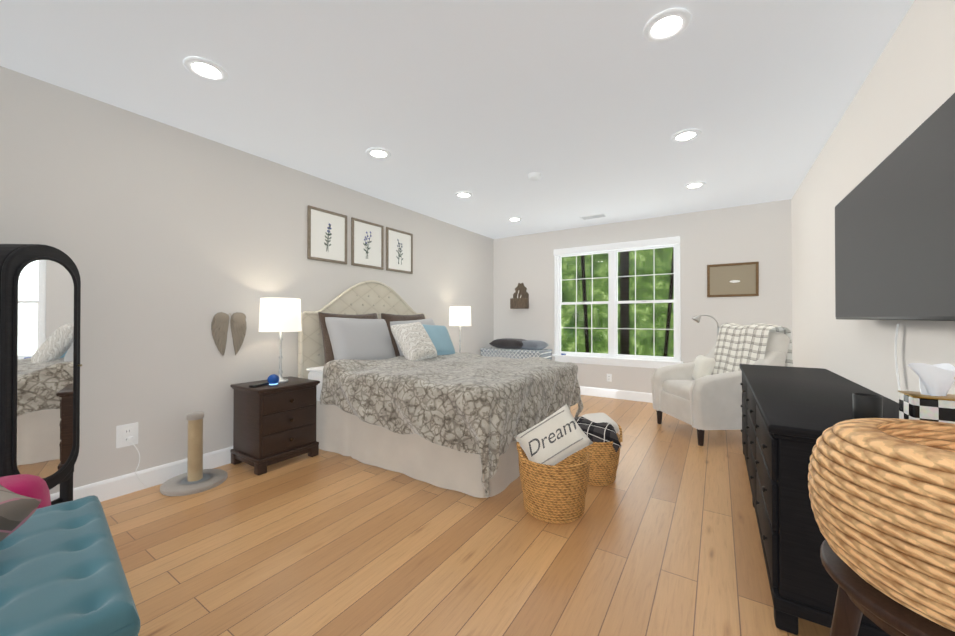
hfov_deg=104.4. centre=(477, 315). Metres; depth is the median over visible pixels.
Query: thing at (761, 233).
wall
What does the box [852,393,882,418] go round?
cup
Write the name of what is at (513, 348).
pet bed
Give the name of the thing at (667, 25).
recessed light
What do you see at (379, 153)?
recessed light
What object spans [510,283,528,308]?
wall decoration
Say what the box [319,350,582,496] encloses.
quilt
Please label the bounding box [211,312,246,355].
angel wings decor
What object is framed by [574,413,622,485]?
basket
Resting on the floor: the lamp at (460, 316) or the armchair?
the armchair
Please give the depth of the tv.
1.56 m
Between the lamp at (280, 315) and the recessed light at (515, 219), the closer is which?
the lamp at (280, 315)
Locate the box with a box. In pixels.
[898,363,954,423]
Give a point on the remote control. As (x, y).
(260, 384)
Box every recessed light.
[183,57,227,81]
[366,148,390,158]
[455,192,472,197]
[508,217,521,221]
[643,8,690,41]
[671,129,700,142]
[683,181,705,188]
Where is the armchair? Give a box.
[651,323,792,445]
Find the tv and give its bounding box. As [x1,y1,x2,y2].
[835,93,954,390]
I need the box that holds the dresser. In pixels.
[740,364,898,635]
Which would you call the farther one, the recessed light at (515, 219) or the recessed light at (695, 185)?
the recessed light at (515, 219)
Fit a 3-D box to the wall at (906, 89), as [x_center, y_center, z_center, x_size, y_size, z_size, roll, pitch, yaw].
[2.246,-0.102,1.942,0.120,2.700,6.161,0,0,33]
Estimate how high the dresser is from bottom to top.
0.810 m
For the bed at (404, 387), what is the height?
1.676 m
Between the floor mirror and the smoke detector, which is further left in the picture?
the floor mirror
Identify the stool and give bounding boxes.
[820,539,954,635]
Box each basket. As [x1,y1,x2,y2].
[514,404,592,523]
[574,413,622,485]
[808,418,954,631]
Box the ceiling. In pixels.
[0,0,914,238]
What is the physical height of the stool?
0.632 m
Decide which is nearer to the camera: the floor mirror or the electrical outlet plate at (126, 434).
the floor mirror
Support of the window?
in the wall at (761, 233)
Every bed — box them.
[298,280,582,497]
[480,338,551,359]
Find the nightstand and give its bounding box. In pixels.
[230,376,319,474]
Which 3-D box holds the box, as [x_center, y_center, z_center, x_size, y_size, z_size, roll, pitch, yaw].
[1.663,0.302,1.321,0.190,0.261,0.136,0,0,33]
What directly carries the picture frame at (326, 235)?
attached to the wall at (170, 241)
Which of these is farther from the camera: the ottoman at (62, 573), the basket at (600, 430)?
the basket at (600, 430)
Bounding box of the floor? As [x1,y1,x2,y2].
[100,395,830,635]
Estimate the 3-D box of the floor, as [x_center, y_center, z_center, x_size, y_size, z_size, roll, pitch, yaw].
[0.408,1.306,3.125,4.502,0.100,6.401,0,0,33]
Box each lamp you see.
[259,298,301,382]
[449,306,470,352]
[692,315,718,337]
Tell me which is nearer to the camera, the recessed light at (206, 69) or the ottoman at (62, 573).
the ottoman at (62, 573)
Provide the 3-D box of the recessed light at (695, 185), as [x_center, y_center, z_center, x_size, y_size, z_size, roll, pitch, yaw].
[2.389,-1.431,4.076,0.216,0.011,0.216,0,0,33]
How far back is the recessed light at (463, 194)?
4.38 m
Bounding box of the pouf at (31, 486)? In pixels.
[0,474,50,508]
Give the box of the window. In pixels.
[552,236,682,368]
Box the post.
[160,412,227,495]
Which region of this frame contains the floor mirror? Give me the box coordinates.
[0,244,81,504]
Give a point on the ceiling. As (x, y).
(587, 107)
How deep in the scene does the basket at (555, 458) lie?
2.29 m
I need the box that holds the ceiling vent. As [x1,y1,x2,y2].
[580,213,607,219]
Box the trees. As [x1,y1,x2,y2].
[561,247,673,356]
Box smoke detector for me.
[528,172,540,180]
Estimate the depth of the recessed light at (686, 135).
2.96 m
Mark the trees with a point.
(600, 267)
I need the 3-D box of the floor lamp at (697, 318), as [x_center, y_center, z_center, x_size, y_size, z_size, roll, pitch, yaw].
[3.010,0.629,4.767,0.415,1.277,0.260,0,0,33]
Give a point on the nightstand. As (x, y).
(274, 424)
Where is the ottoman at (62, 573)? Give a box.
[0,484,140,635]
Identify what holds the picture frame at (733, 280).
attached to the wall at (761, 233)
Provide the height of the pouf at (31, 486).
0.499 m
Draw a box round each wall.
[0,66,493,493]
[493,199,791,392]
[791,0,954,402]
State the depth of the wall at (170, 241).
2.82 m
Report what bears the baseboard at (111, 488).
attached to the wall at (170, 241)
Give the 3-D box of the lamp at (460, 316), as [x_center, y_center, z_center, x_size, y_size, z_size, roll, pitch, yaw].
[-0.261,0.235,5.557,0.336,0.735,0.336,0,0,33]
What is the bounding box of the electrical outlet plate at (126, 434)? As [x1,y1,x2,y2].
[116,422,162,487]
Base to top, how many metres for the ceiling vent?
0.016 m
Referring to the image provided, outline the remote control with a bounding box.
[249,382,269,386]
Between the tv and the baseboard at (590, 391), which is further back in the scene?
the baseboard at (590, 391)
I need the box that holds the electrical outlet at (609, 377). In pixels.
[607,374,611,381]
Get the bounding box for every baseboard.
[50,446,232,501]
[580,386,652,402]
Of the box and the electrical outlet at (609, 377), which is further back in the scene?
the electrical outlet at (609, 377)
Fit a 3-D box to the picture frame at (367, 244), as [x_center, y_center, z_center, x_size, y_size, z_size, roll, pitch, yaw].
[-1.299,-0.840,4.396,0.022,0.545,0.470,0,0,33]
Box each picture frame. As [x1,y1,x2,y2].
[307,205,346,263]
[351,217,383,269]
[386,227,412,273]
[707,262,758,296]

